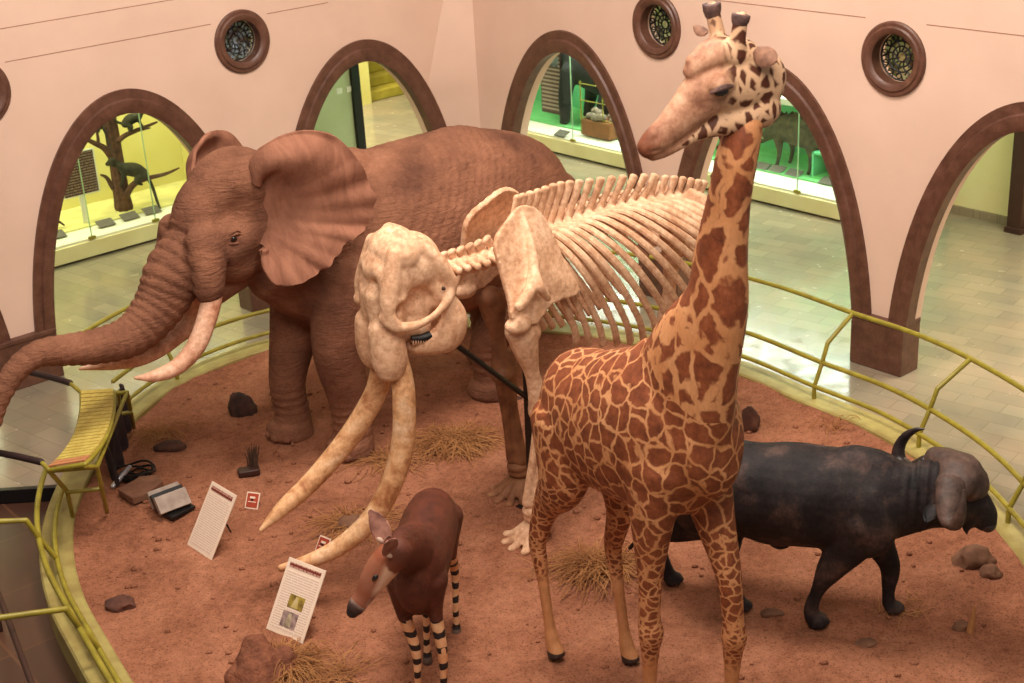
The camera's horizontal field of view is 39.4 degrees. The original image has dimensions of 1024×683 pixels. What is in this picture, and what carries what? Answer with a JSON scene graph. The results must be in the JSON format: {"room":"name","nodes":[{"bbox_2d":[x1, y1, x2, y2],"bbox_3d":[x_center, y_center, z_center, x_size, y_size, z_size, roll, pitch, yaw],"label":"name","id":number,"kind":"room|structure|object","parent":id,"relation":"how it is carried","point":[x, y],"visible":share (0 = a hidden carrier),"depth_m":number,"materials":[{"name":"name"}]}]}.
{"room":"museum","nodes":[
{"label":"museum","id":0,"kind":"room"},
{"bbox_2d":[0,501,77,682],"bbox_3d":[-8.697,4.523,7.076,14.100,0.160,13.970,-3,23,0],"label":"floor","id":1,"kind":"structure","parent":0,"point":[21,587],"depth_m":11.81,"materials":[{"name":"brown tile"}]},
{"bbox_2d":[0,590,34,682],"bbox_3d":[-3.386,2.478,10.032,0.042,0.780,3.697,-14,25,-24],"label":"handrail","id":2,"kind":"object","parent":1,"relation":"on","point":[3,607],"visible":1,"depth_m":9.96,"materials":[{"name":"brown wood"}]},
{"bbox_2d":[0,0,446,337],"bbox_3d":[-4.854,-2.317,15.288,11.000,5.400,0.261,-21,29,-36],"label":"wall","id":3,"kind":"structure","parent":0,"point":[265,103],"depth_m":15.60,"materials":[{"name":"pink paint"}]},
{"bbox_2d":[0,68,10,118],"bbox_3d":[-5.492,-2.536,14.553,0.720,0.720,0.276,-21,29,-36],"label":"window","id":4,"kind":"structure","parent":3,"relation":"in","point":[5,89],"depth_m":14.65,"materials":[{"name":"brown wood"}]},
{"bbox_2d":[0,310,10,343],"bbox_3d":[-6.565,-0.689,14.125,2.865,2.444,0.165,-21,29,-36],"label":"trim","id":5,"kind":"structure","parent":3,"relation":"attached to","point":[4,334],"depth_m":15.30,"materials":[{"name":"brown wood"}]},
{"bbox_2d":[0,485,56,503],"bbox_3d":[-9.714,1.742,13.450,12.400,0.134,0.060,-3,23,0],"label":"trim","id":6,"kind":"structure","parent":3,"relation":"attached to","point":[25,493],"depth_m":13.42,"materials":[{"name":"black metal"}]},
{"bbox_2d":[0,327,63,390],"bbox_3d":[-5.347,0.173,15.666,0.710,0.575,0.335,-21,29,-36],"label":"trim","id":7,"kind":"structure","parent":3,"relation":"attached to","point":[8,348],"depth_m":15.53,"materials":[{"name":"brown wood"}]},
{"bbox_2d":[0,0,168,28],"bbox_3d":[-5.581,-3.014,14.177,9.000,0.007,0.013,-21,29,-36],"label":"trim","id":8,"kind":"structure","parent":3,"relation":"attached to","point":[165,0],"depth_m":15.02,"materials":[{"name":"brown wood"}]},
{"bbox_2d":[32,88,204,331],"bbox_3d":[-4.202,-1.612,15.992,2.865,2.444,0.165,-21,29,-36],"label":"trim","id":9,"kind":"structure","parent":3,"relation":"attached to","point":[113,104],"depth_m":15.41,"materials":[{"name":"brown wood"}]},
{"bbox_2d":[6,2,327,61],"bbox_3d":[-5.563,-2.705,14.306,9.000,0.007,0.013,-21,29,-36],"label":"trim","id":10,"kind":"structure","parent":3,"relation":"attached to","point":[326,2],"depth_m":15.47,"materials":[{"name":"brown wood"}]},
{"bbox_2d":[214,9,269,72],"bbox_3d":[-3.145,-3.454,16.409,0.720,0.720,0.276,-21,29,-36],"label":"window","id":11,"kind":"structure","parent":3,"relation":"in","point":[232,39],"depth_m":16.43,"materials":[{"name":"brown wood"}]},
{"bbox_2d":[225,21,253,60],"bbox_3d":[-3.172,-3.464,16.439,0.476,0.476,0.018,-21,29,-36],"label":"grille","id":12,"kind":"object","parent":11,"relation":"attached to","point":[232,27],"depth_m":16.47,"materials":[{"name":"black metal"}]},
{"bbox_2d":[238,286,269,311],"bbox_3d":[-2.966,-0.757,17.549,0.760,0.575,0.335,-21,29,-36],"label":"trim","id":13,"kind":"structure","parent":3,"relation":"attached to","point":[248,300],"depth_m":17.35,"materials":[{"name":"brown wood"}]},
{"bbox_2d":[295,39,446,131],"bbox_3d":[-1.802,-2.550,17.890,2.865,2.444,0.165,-21,29,-36],"label":"trim","id":14,"kind":"structure","parent":3,"relation":"attached to","point":[351,54],"depth_m":17.50,"materials":[{"name":"brown wood"}]},
{"bbox_2d":[314,69,356,147],"bbox_3d":[-3.748,-4.458,21.923,2.883,4.100,0.080,-21,29,-36],"label":"wall partition","id":15,"kind":"structure","parent":0,"point":[336,118],"depth_m":23.02,"materials":[{"name":"paint"}]},
{"bbox_2d":[336,88,341,93],"bbox_3d":[-2.767,-4.015,22.926,0.110,0.090,0.022,-21,29,-36],"label":"light switch","id":16,"kind":"object","parent":15,"relation":"attached to","point":[339,90],"visible":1,"depth_m":22.91,"materials":[{"name":"white paint"}]},
{"bbox_2d":[359,61,371,104],"bbox_3d":[-3.959,-6.742,27.404,0.498,4.100,2.992,-21,29,-36],"label":"wall","id":17,"kind":"structure","parent":0,"point":[363,67],"depth_m":27.07,"materials":[{"name":"yellow paint"}]},
{"bbox_2d":[429,0,480,127],"bbox_3d":[-0.779,-3.775,18.189,0.592,5.400,0.259,-21,29,-36],"label":"wall","id":18,"kind":"structure","parent":0,"point":[453,82],"depth_m":18.31,"materials":[{"name":"pink paint"}]},
{"bbox_2d":[0,94,1023,519],"bbox_3d":[-0.172,-2.893,23.177,44.000,0.140,39.000,-3,23,0],"label":"floor","id":19,"kind":"structure","parent":0,"point":[973,304],"depth_m":16.21,"materials":[{"name":"tile"}]},
{"bbox_2d":[54,113,188,267],"bbox_3d":[-7.385,-2.276,18.722,7.651,2.950,1.530,-21,29,-36],"label":"display case","id":20,"kind":"object","parent":19,"relation":"on","point":[157,149],"visible":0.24,"depth_m":20.80,"materials":[{"name":"beige paint"}]},
{"bbox_2d":[57,229,66,238],"bbox_3d":[-6.232,-1.459,19.562,0.240,0.071,0.153,-21,29,-36],"label":"label plate","id":21,"kind":"object","parent":20,"relation":"on","point":[61,233],"visible":0.43,"depth_m":19.58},
{"bbox_2d":[64,148,100,222],"bbox_3d":[-6.005,-2.133,19.909,0.550,1.040,0.046,-21,29,-36],"label":"information board","id":22,"kind":"object","parent":20,"relation":"on","point":[87,161],"visible":0.71,"depth_m":19.88,"materials":[{"name":"white paint"}]},
{"bbox_2d":[95,217,115,227],"bbox_3d":[-5.671,-1.654,19.950,0.240,0.071,0.153,-21,29,-36],"label":"label plate","id":23,"kind":"object","parent":20,"relation":"on","point":[106,222],"visible":1,"depth_m":19.94,"materials":[{"name":"grey"}]},
{"bbox_2d":[56,205,172,249],"bbox_3d":[-7.009,-1.028,18.819,7.600,0.035,0.470,-21,29,-36],"label":"shelf","id":24,"kind":"object","parent":20,"relation":"attached to","point":[76,238],"depth_m":19.83,"materials":[{"name":"white paint"}]},
{"bbox_2d":[119,211,139,220],"bbox_3d":[-5.402,-1.773,20.195,0.240,0.071,0.153,-21,29,-36],"label":"label plate","id":25,"kind":"object","parent":20,"relation":"on","point":[131,215],"visible":1,"depth_m":20.18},
{"bbox_2d":[88,117,179,211],"bbox_3d":[-5.423,-2.772,20.272,1.302,1.970,0.329,-10,24,-16],"label":"bare tree","id":26,"kind":"object","parent":20,"relation":"on","point":[122,200],"visible":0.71,"depth_m":20.28,"materials":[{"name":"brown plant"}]},
{"bbox_2d":[97,126,111,149],"bbox_3d":[-5.830,-2.909,19.994,0.392,0.520,0.153,-7,23,-8],"label":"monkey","id":27,"kind":"object","parent":26,"relation":"on","point":[102,127],"visible":0.28,"depth_m":20.01},
{"bbox_2d":[114,113,144,131],"bbox_3d":[-5.366,-3.154,20.095,0.566,0.382,0.200,-10,24,-16],"label":"monkey","id":28,"kind":"object","parent":26,"relation":"on","point":[130,119],"visible":0.75,"depth_m":20.05},
{"bbox_2d":[105,157,160,208],"bbox_3d":[-5.399,-2.224,20.423,0.685,0.900,0.273,-7,23,-8],"label":"monkey","id":29,"kind":"object","parent":26,"relation":"on","point":[132,169],"visible":0.96,"depth_m":20.27},
{"bbox_2d":[141,205,161,214],"bbox_3d":[-5.144,-1.877,20.406,0.240,0.071,0.153,-21,29,-36],"label":"label plate","id":30,"kind":"object","parent":20,"relation":"on","point":[147,210],"visible":0.93,"depth_m":20.40,"materials":[{"name":"grey"}]},
{"bbox_2d":[349,64,366,148],"bbox_3d":[-2.601,-4.895,22.805,0.240,4.100,0.240,-21,29,-36],"label":"door frame post","id":31,"kind":"object","parent":19,"relation":"on","point":[354,74],"visible":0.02,"depth_m":23.19,"materials":[{"name":"black metal"}]},
{"bbox_2d":[368,61,403,101],"bbox_3d":[-2.834,-6.141,28.907,2.600,1.710,3.140,-21,29,-36],"label":"staircase","id":32,"kind":"structure","parent":19,"relation":"on","point":[383,85],"depth_m":27.76,"materials":[{"name":"yellow"}]},
{"bbox_2d":[39,318,1023,682],"bbox_3d":[0.032,1.739,11.937,8.421,0.260,10.120,-3,23,0],"label":"kerb","id":33,"kind":"object","parent":19,"relation":"on","point":[78,657],"visible":0.43,"depth_m":12.99,"materials":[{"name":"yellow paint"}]},
{"bbox_2d":[0,370,135,517],"bbox_3d":[-4.072,0.956,13.044,1.232,0.856,2.376,-3,23,0],"label":"chair","id":34,"kind":"object","parent":33,"relation":"on","point":[97,420],"visible":0.94,"depth_m":12.38,"materials":[{"name":"yellow paint"}]},
{"bbox_2d":[105,384,131,486],"bbox_3d":[-3.773,0.880,13.646,0.116,0.502,1.247,-6,23,-6],"label":"hanging cloth","id":35,"kind":"object","parent":34,"relation":"hanging from","point":[118,443],"visible":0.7,"depth_m":13.49,"materials":[{"name":"black fabric"}]},
{"bbox_2d":[0,250,1023,682],"bbox_3d":[-0.157,1.275,11.738,9.510,0.788,10.889,-3,23,0],"label":"curved railing","id":36,"kind":"object","parent":33,"relation":"on","point":[70,608],"visible":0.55,"depth_m":12.80,"materials":[{"name":"yellow metal"}]},
{"bbox_2d":[73,328,1023,682],"bbox_3d":[0.027,1.674,11.911,7.859,0.123,9.558,-3,23,0],"label":"soil","id":37,"kind":"object","parent":19,"relation":"on","point":[493,618],"visible":0.41,"depth_m":11.30,"materials":[{"name":"brown soil"}]},
{"bbox_2d":[105,594,135,612],"bbox_3d":[-3.112,2.073,11.364,0.244,0.085,0.190,-10,24,-16],"label":"lump","id":38,"kind":"object","parent":37,"relation":"on","point":[119,603],"visible":1,"depth_m":11.32,"materials":[{"name":"brown stone"}]},
{"bbox_2d":[110,465,131,488],"bbox_3d":[-3.619,1.256,13.256,0.052,0.121,0.288,9,26,27],"label":"connector","id":39,"kind":"object","parent":37,"relation":"on","point":[126,470],"visible":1,"depth_m":13.25,"materials":[{"name":"silver metal"}]},
{"bbox_2d":[116,460,155,482],"bbox_3d":[-3.535,1.231,13.378,0.417,0.133,0.325,-3,23,0],"label":"cable coil","id":40,"kind":"object","parent":37,"relation":"on","point":[129,478],"visible":0.78,"depth_m":13.43,"materials":[{"name":"black rubber"}]},
{"bbox_2d":[118,474,162,504],"bbox_3d":[-3.365,1.339,13.053,0.398,0.084,0.348,-23,30,-39],"label":"flat stone","id":41,"kind":"object","parent":37,"relation":"on","point":[134,492],"visible":0.89,"depth_m":12.99,"materials":[{"name":"brown stone"}]},
{"bbox_2d":[127,416,190,450],"bbox_3d":[-3.530,0.874,14.199,0.741,0.119,0.722,-3,23,0],"label":"dry grass","id":42,"kind":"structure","parent":37,"relation":"on","point":[154,431],"depth_m":14.14,"materials":[{"name":"plant"}]},
{"bbox_2d":[153,440,186,451],"bbox_3d":[-3.345,1.008,13.911,0.352,0.084,0.192,-3,23,0],"label":"stone","id":43,"kind":"object","parent":37,"relation":"on","point":[167,445],"visible":1,"depth_m":13.87,"materials":[{"name":"stone"}]},
{"bbox_2d":[146,481,195,519],"bbox_3d":[-3.020,1.417,12.702,0.321,0.190,0.348,-20,28,-34],"label":"metal box","id":44,"kind":"object","parent":37,"relation":"on","point":[172,501],"visible":1,"depth_m":12.65,"materials":[{"name":"silver metal"}]},
{"bbox_2d":[187,481,236,559],"bbox_3d":[-2.533,1.510,12.075,0.332,0.486,0.385,-22,29,-38],"label":"sign","id":45,"kind":"object","parent":37,"relation":"on","point":[212,519],"visible":1,"depth_m":12.06,"materials":[{"name":"white paper"}]},
{"bbox_2d":[228,392,256,417],"bbox_3d":[-2.762,0.630,14.570,0.304,0.245,0.228,-3,23,0],"label":"stone","id":46,"kind":"object","parent":37,"relation":"on","point":[240,404],"visible":1,"depth_m":14.51,"materials":[{"name":"stone"}]},
{"bbox_2d":[237,442,259,477],"bbox_3d":[-2.463,1.087,13.366,0.234,0.287,0.213,-9,23,-14],"label":"stub","id":47,"kind":"object","parent":37,"relation":"on","point":[252,469],"visible":1,"depth_m":13.35,"materials":[{"name":"brown wood"}]},
{"bbox_2d":[245,491,260,508],"bbox_3d":[-2.308,1.414,12.774,0.130,0.131,0.130,5,24,18],"label":"card","id":48,"kind":"object","parent":37,"relation":"on","point":[252,498],"visible":1,"depth_m":12.75,"materials":[{"name":"red paper"}]},
{"bbox_2d":[224,634,298,682],"bbox_3d":[-1.810,2.450,10.357,0.543,0.625,0.470,-3,23,0],"label":"rock","id":49,"kind":"object","parent":37,"relation":"on","point":[256,661],"visible":0.93,"depth_m":10.27,"materials":[{"name":"brown stone"}]},
{"bbox_2d":[0,125,580,462],"bbox_3d":[-1.826,-0.479,13.344,6.333,3.374,1.751,-20,28,-34],"label":"elephant","id":50,"kind":"object","parent":37,"relation":"on","point":[289,219],"visible":0.76,"depth_m":12.46},
{"bbox_2d":[266,557,326,643],"bbox_3d":[-1.641,1.965,10.873,0.387,0.478,0.335,13,28,33],"label":"sign","id":51,"kind":"object","parent":37,"relation":"on","point":[297,596],"visible":1,"depth_m":10.86,"materials":[{"name":"white paper"}]},
{"bbox_2d":[279,609,298,629],"bbox_3d":[-1.692,2.112,10.850,0.151,0.120,0.004,14,-7,33],"label":"photograph","id":52,"kind":"object","parent":51,"relation":"attached to","point":[285,614],"depth_m":10.84},
{"bbox_2d":[287,593,305,611],"bbox_3d":[-1.638,1.983,10.856,0.151,0.103,0.004,14,-7,33],"label":"photograph","id":53,"kind":"object","parent":51,"relation":"attached to","point":[301,601],"depth_m":10.85},
{"bbox_2d":[268,636,346,682],"bbox_3d":[-1.642,2.315,10.460,0.764,0.179,0.806,14,29,36],"label":"dry grass","id":54,"kind":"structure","parent":37,"relation":"on","point":[309,653],"depth_m":10.44,"materials":[{"name":"plant"}]},
{"bbox_2d":[315,535,331,549],"bbox_3d":[-1.569,1.704,11.982,0.130,0.131,0.130,15,29,36],"label":"card","id":55,"kind":"object","parent":37,"relation":"on","point":[323,540],"visible":0.54,"depth_m":11.97,"materials":[{"name":"red paper"}]},
{"bbox_2d":[285,639,386,682],"bbox_3d":[-1.293,2.397,10.355,0.818,0.082,0.893,-3,23,0],"label":"dry grass","id":56,"kind":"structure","parent":37,"relation":"on","point":[340,661],"depth_m":10.39,"materials":[{"name":"plant"}]},
{"bbox_2d":[288,502,404,555],"bbox_3d":[-1.347,1.557,12.289,1.116,0.097,0.948,-3,23,0],"label":"dry grass","id":57,"kind":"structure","parent":37,"relation":"on","point":[333,515],"depth_m":12.34,"materials":[{"name":"plant"}]},
{"bbox_2d":[335,514,360,531],"bbox_3d":[-1.370,1.555,12.311,0.288,0.107,0.242,8,25,25],"label":"stone","id":58,"kind":"object","parent":37,"relation":"on","point":[344,520],"visible":0.49,"depth_m":12.27,"materials":[{"name":"brown stone"}]},
{"bbox_2d":[334,439,434,482],"bbox_3d":[-1.201,1.103,13.394,0.984,0.073,0.874,5,24,18],"label":"dry grass","id":59,"kind":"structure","parent":37,"relation":"on","point":[382,456],"depth_m":13.38,"materials":[{"name":"plant"}]},
{"bbox_2d":[346,488,462,682],"bbox_3d":[-0.641,1.634,10.046,0.527,1.676,1.922,1,23,11],"label":"okapi","id":60,"kind":"object","parent":37,"relation":"on","point":[414,561],"visible":1,"depth_m":9.65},
{"bbox_2d":[389,419,504,470],"bbox_3d":[-0.586,0.923,13.664,1.243,0.156,1.080,-2,23,4],"label":"dry grass","id":61,"kind":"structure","parent":37,"relation":"on","point":[443,442],"depth_m":13.60,"materials":[{"name":"plant"}]},
{"bbox_2d":[259,173,707,571],"bbox_3d":[0.285,0.069,12.030,5.261,2.926,1.219,-22,29,-38],"label":"skeleton","id":62,"kind":"object","parent":37,"relation":"on","point":[403,284],"visible":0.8,"depth_m":11.28,"materials":[{"name":"beige"}]},
{"bbox_2d":[456,345,531,508],"bbox_3d":[-0.103,0.509,11.860,0.902,2.280,0.240,-22,29,-38],"label":"support","id":63,"kind":"object","parent":37,"relation":"on","point":[524,394],"visible":0.06,"depth_m":11.98,"materials":[{"name":"black metal"}]},
{"bbox_2d":[504,555,588,587],"bbox_3d":[0.320,1.814,11.447,0.783,0.030,0.527,-3,23,0],"label":"dry grass","id":64,"kind":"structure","parent":37,"relation":"on","point":[515,555],"depth_m":11.42,"materials":[{"name":"plant"}]},
{"bbox_2d":[526,535,637,604],"bbox_3d":[0.667,1.749,11.401,1.129,0.155,1.015,-3,23,0],"label":"dry grass","id":65,"kind":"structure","parent":37,"relation":"on","point":[580,566],"depth_m":11.36,"materials":[{"name":"plant"}]},
{"bbox_2d":[528,1,785,682],"bbox_3d":[0.744,0.274,8.906,0.879,4.864,2.201,-16,26,-28],"label":"giraffe","id":66,"kind":"object","parent":37,"relation":"on","point":[654,425],"visible":1,"depth_m":8.46,"materials":[{"name":"brown fur"}]},
{"bbox_2d":[741,406,760,431],"bbox_3d":[2.258,0.703,13.565,0.206,0.252,0.232,-3,23,0],"label":"rock","id":67,"kind":"object","parent":37,"relation":"on","point":[751,420],"visible":0.85,"depth_m":13.49,"materials":[{"name":"brown stone"}]},
{"bbox_2d":[760,608,784,617],"bbox_3d":[1.961,2.033,10.770,0.183,0.044,0.107,-3,23,0],"label":"stone","id":68,"kind":"object","parent":37,"relation":"on","point":[767,612],"visible":1,"depth_m":10.74,"materials":[{"name":"brown stone"}]},
{"bbox_2d":[628,427,997,629],"bbox_3d":[2.141,1.356,10.585,2.722,1.431,1.079,5,24,19],"label":"buffalo","id":69,"kind":"object","parent":37,"relation":"on","point":[850,503],"visible":0.81,"depth_m":10.09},
{"bbox_2d":[808,415,860,441],"bbox_3d":[3.060,0.748,13.534,0.569,0.137,0.436,-13,25,-22],"label":"dry grass","id":70,"kind":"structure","parent":37,"relation":"on","point":[838,418],"depth_m":13.49,"materials":[{"name":"plant"}]},
{"bbox_2d":[854,637,877,646],"bbox_3d":[2.572,2.182,10.391,0.178,0.028,0.107,-3,23,0],"label":"stone","id":71,"kind":"object","parent":37,"relation":"on","point":[864,642],"visible":1,"depth_m":10.37,"materials":[{"name":"brown stone"}]},
{"bbox_2d":[867,590,934,629],"bbox_3d":[2.930,1.992,10.729,0.455,0.026,0.598,7,25,23],"label":"dry grass","id":72,"kind":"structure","parent":37,"relation":"on","point":[917,600],"depth_m":10.73,"materials":[{"name":"plant"}]},
{"bbox_2d":[951,619,967,631],"bbox_3d":[3.282,2.068,10.465,0.133,0.073,0.102,-3,23,0],"label":"stone","id":73,"kind":"object","parent":37,"relation":"on","point":[960,625],"visible":1,"depth_m":10.44,"materials":[{"name":"brown stone"}]},
{"bbox_2d":[966,605,975,633],"bbox_3d":[3.341,2.029,10.392,0.074,0.230,0.058,-13,24,-21],"label":"bone splinter","id":74,"kind":"object","parent":37,"relation":"on","point":[971,624],"visible":1,"depth_m":10.39,"materials":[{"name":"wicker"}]},
{"bbox_2d":[951,544,996,569],"bbox_3d":[3.634,1.680,11.233,0.338,0.154,0.236,-3,23,0],"label":"rock","id":75,"kind":"object","parent":37,"relation":"on","point":[972,556],"visible":0.98,"depth_m":11.18,"materials":[{"name":"stone"}]},
{"bbox_2d":[979,564,1002,578],"bbox_3d":[3.708,1.767,11.070,0.175,0.091,0.148,-3,23,0],"label":"rock","id":76,"kind":"object","parent":37,"relation":"on","point":[988,571],"visible":1,"depth_m":11.04,"materials":[{"name":"stone"}]},
{"bbox_2d":[527,56,839,220],"bbox_3d":[2.557,-4.107,21.684,1.550,2.950,8.750,-21,29,-36],"label":"display case","id":77,"kind":"object","parent":19,"relation":"on","point":[803,193],"depth_m":21.47,"materials":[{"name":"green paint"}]},
{"bbox_2d":[541,53,560,114],"bbox_3d":[0.633,-4.480,23.623,0.036,1.450,0.500,-21,29,-36],"label":"information board","id":78,"kind":"object","parent":77,"relation":"attached to","point":[550,81],"visible":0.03,"depth_m":23.73,"materials":[{"name":"black metal"}]},
{"bbox_2d":[549,55,557,66],"bbox_3d":[0.664,-4.692,23.463,0.004,0.360,0.240,-21,29,-36],"label":"picture","id":79,"kind":"object","parent":78,"relation":"attached to","point":[554,63],"depth_m":23.46,"materials":[{"name":"black paper"}]},
{"bbox_2d":[554,129,569,136],"bbox_3d":[0.806,-3.366,23.116,0.153,0.071,0.240,-21,29,-36],"label":"label plate","id":80,"kind":"object","parent":77,"relation":"on","point":[561,133],"visible":1,"depth_m":23.10,"materials":[{"name":"white paper"}]},
{"bbox_2d":[558,53,608,123],"bbox_3d":[1.333,-4.227,23.434,0.909,1.351,1.621,-23,30,-39],"label":"gorilla","id":81,"kind":"object","parent":77,"relation":"on","point":[578,73],"visible":0.35,"depth_m":23.32,"materials":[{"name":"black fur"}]},
{"bbox_2d":[582,107,616,139],"bbox_3d":[1.502,-3.514,22.907,0.529,0.407,0.689,-21,29,-36],"label":"box","id":82,"kind":"object","parent":77,"relation":"on","point":[594,127],"visible":0.7,"depth_m":22.75,"materials":[{"name":"orange cardboard"}]},
{"bbox_2d":[528,120,835,202],"bbox_3d":[2.240,-2.846,21.847,0.470,0.035,8.750,-21,29,-36],"label":"shelf","id":83,"kind":"object","parent":77,"relation":"attached to","point":[809,190],"depth_m":20.69,"materials":[{"name":"white paint"}]},
{"bbox_2d":[757,161,771,169],"bbox_3d":[3.631,-2.548,20.765,0.153,0.071,0.240,-21,29,-36],"label":"label plate","id":84,"kind":"object","parent":77,"relation":"on","point":[760,165],"visible":0.79,"depth_m":20.74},
{"bbox_2d":[768,164,786,172],"bbox_3d":[3.815,-2.483,20.583,0.153,0.071,0.240,-21,29,-36],"label":"label plate","id":85,"kind":"object","parent":77,"relation":"on","point":[774,168],"visible":1,"depth_m":20.57,"materials":[{"name":"beige paper"}]},
{"bbox_2d":[780,96,792,105],"bbox_3d":[3.355,-3.747,21.299,0.880,0.250,3.732,-21,29,-36],"label":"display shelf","id":86,"kind":"object","parent":77,"relation":"attached to","point":[784,101],"visible":0.02,"depth_m":20.13,"materials":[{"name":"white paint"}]},
{"bbox_2d":[761,111,818,174],"bbox_3d":[4.023,-2.912,20.576,0.387,0.826,1.384,-17,26,-29],"label":"warthog","id":87,"kind":"object","parent":77,"relation":"on","point":[785,129],"visible":0.64,"depth_m":20.35,"materials":[{"name":"brown fur"}]},
{"bbox_2d":[785,168,803,176],"bbox_3d":[4.015,-2.399,20.354,0.153,0.071,0.240,-21,29,-36],"label":"label plate","id":88,"kind":"object","parent":77,"relation":"on","point":[791,172],"visible":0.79,"depth_m":20.35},
{"bbox_2d":[811,150,828,179],"bbox_3d":[4.633,-2.494,20.066,0.600,0.380,0.600,-21,29,-36],"label":"box","id":89,"kind":"object","parent":77,"relation":"on","point":[819,170],"visible":0.2,"depth_m":20.14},
{"bbox_2d":[818,176,831,185],"bbox_3d":[4.401,-2.236,19.911,0.153,0.071,0.240,-21,29,-36],"label":"label plate","id":90,"kind":"object","parent":77,"relation":"on","point":[825,180],"visible":0.71,"depth_m":19.93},
{"bbox_2d":[1004,132,1023,234],"bbox_3d":[6.423,-3.214,17.773,0.200,3.900,0.240,-21,29,-36],"label":"timber post","id":91,"kind":"object","parent":19,"relation":"on","point":[1015,216],"visible":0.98,"depth_m":18.25,"materials":[{"name":"brown wood"}]},
{"bbox_2d":[472,0,1023,318],"bbox_3d":[3.080,-2.520,14.648,0.261,5.400,11.000,-21,29,-36],"label":"wall","id":92,"kind":"structure","parent":0,"point":[892,148],"depth_m":14.26,"materials":[{"name":"pink paint"}]},
{"bbox_2d":[501,30,646,249],"bbox_3d":[0.693,-2.554,17.460,0.165,2.488,2.845,-21,29,-36],"label":"trim","id":93,"kind":"structure","parent":92,"relation":"attached to","point":[551,43],"depth_m":16.89,"materials":[{"name":"brown wood"}]},
{"bbox_2d":[632,0,680,58],"bbox_3d":[1.669,-3.514,15.871,0.276,0.720,0.720,-21,29,-36],"label":"window","id":94,"kind":"structure","parent":92,"relation":"in","point":[667,25],"depth_m":15.92,"materials":[{"name":"brown wood"}]},
{"bbox_2d":[649,5,670,44],"bbox_3d":[1.700,-3.526,15.896,0.018,0.476,0.476,-21,29,-36],"label":"grille","id":95,"kind":"object","parent":94,"relation":"attached to","point":[650,21],"depth_m":15.96,"materials":[{"name":"black metal"}]},
{"bbox_2d":[639,250,690,297],"bbox_3d":[1.835,-0.808,16.988,0.335,0.575,0.630,-21,29,-36],"label":"trim","id":96,"kind":"structure","parent":92,"relation":"attached to","point":[658,286],"depth_m":16.93,"materials":[{"name":"brown wood"}]},
{"bbox_2d":[674,68,871,313],"bbox_3d":[2.716,-1.765,15.291,0.165,2.488,2.846,-21,29,-36],"label":"trim","id":97,"kind":"structure","parent":92,"relation":"attached to","point":[796,92],"depth_m":14.56,"materials":[{"name":"brown wood"}]},
{"bbox_2d":[716,0,1023,35],"bbox_3d":[3.695,-2.998,13.420,0.015,0.007,8.700,-21,29,-36],"label":"trim","id":98,"kind":"structure","parent":92,"relation":"attached to","point":[716,0],"depth_m":13.89,"materials":[{"name":"brown wood"}]},
{"bbox_2d":[850,313,920,376],"bbox_3d":[3.858,-0.019,14.819,0.335,0.575,0.630,-21,29,-36],"label":"trim","id":99,"kind":"structure","parent":92,"relation":"attached to","point":[873,345],"depth_m":14.68,"materials":[{"name":"brown wood"}]},
{"bbox_2d":[861,21,925,96],"bbox_3d":[3.705,-2.720,13.687,0.276,0.720,0.720,-21,29,-36],"label":"window","id":100,"kind":"structure","parent":92,"relation":"in","point":[905,54],"depth_m":13.72,"materials":[{"name":"brown wood"}]},
{"bbox_2d":[881,34,913,80],"bbox_3d":[3.737,-2.732,13.712,0.018,0.476,0.476,-21,29,-36],"label":"grille","id":101,"kind":"object","parent":100,"relation":"attached to","point":[891,45],"depth_m":13.76,"materials":[{"name":"black metal"}]},
{"bbox_2d":[888,101,1023,327],"bbox_3d":[4.740,-0.976,13.121,0.165,2.488,2.845,-21,29,-36],"label":"trim","id":102,"kind":"structure","parent":92,"relation":"attached to","point":[1000,122],"depth_m":13.70,"materials":[{"name":"brown wood"}]},
{"bbox_2d":[953,133,1013,215],"bbox_3d":[8.879,-2.579,15.649,0.381,4.100,8.800,-21,29,-36],"label":"wall","id":103,"kind":"structure","parent":0,"point":[986,188],"depth_m":18.82,"materials":[{"name":"yellow paint"}]},
{"bbox_2d":[949,205,1006,224],"bbox_3d":[8.831,-0.680,16.294,0.045,0.110,8.800,-21,29,-36],"label":"baseboard","id":104,"kind":"structure","parent":103,"relation":"attached to","point":[964,211],"depth_m":19.06,"materials":[{"name":"wood"}]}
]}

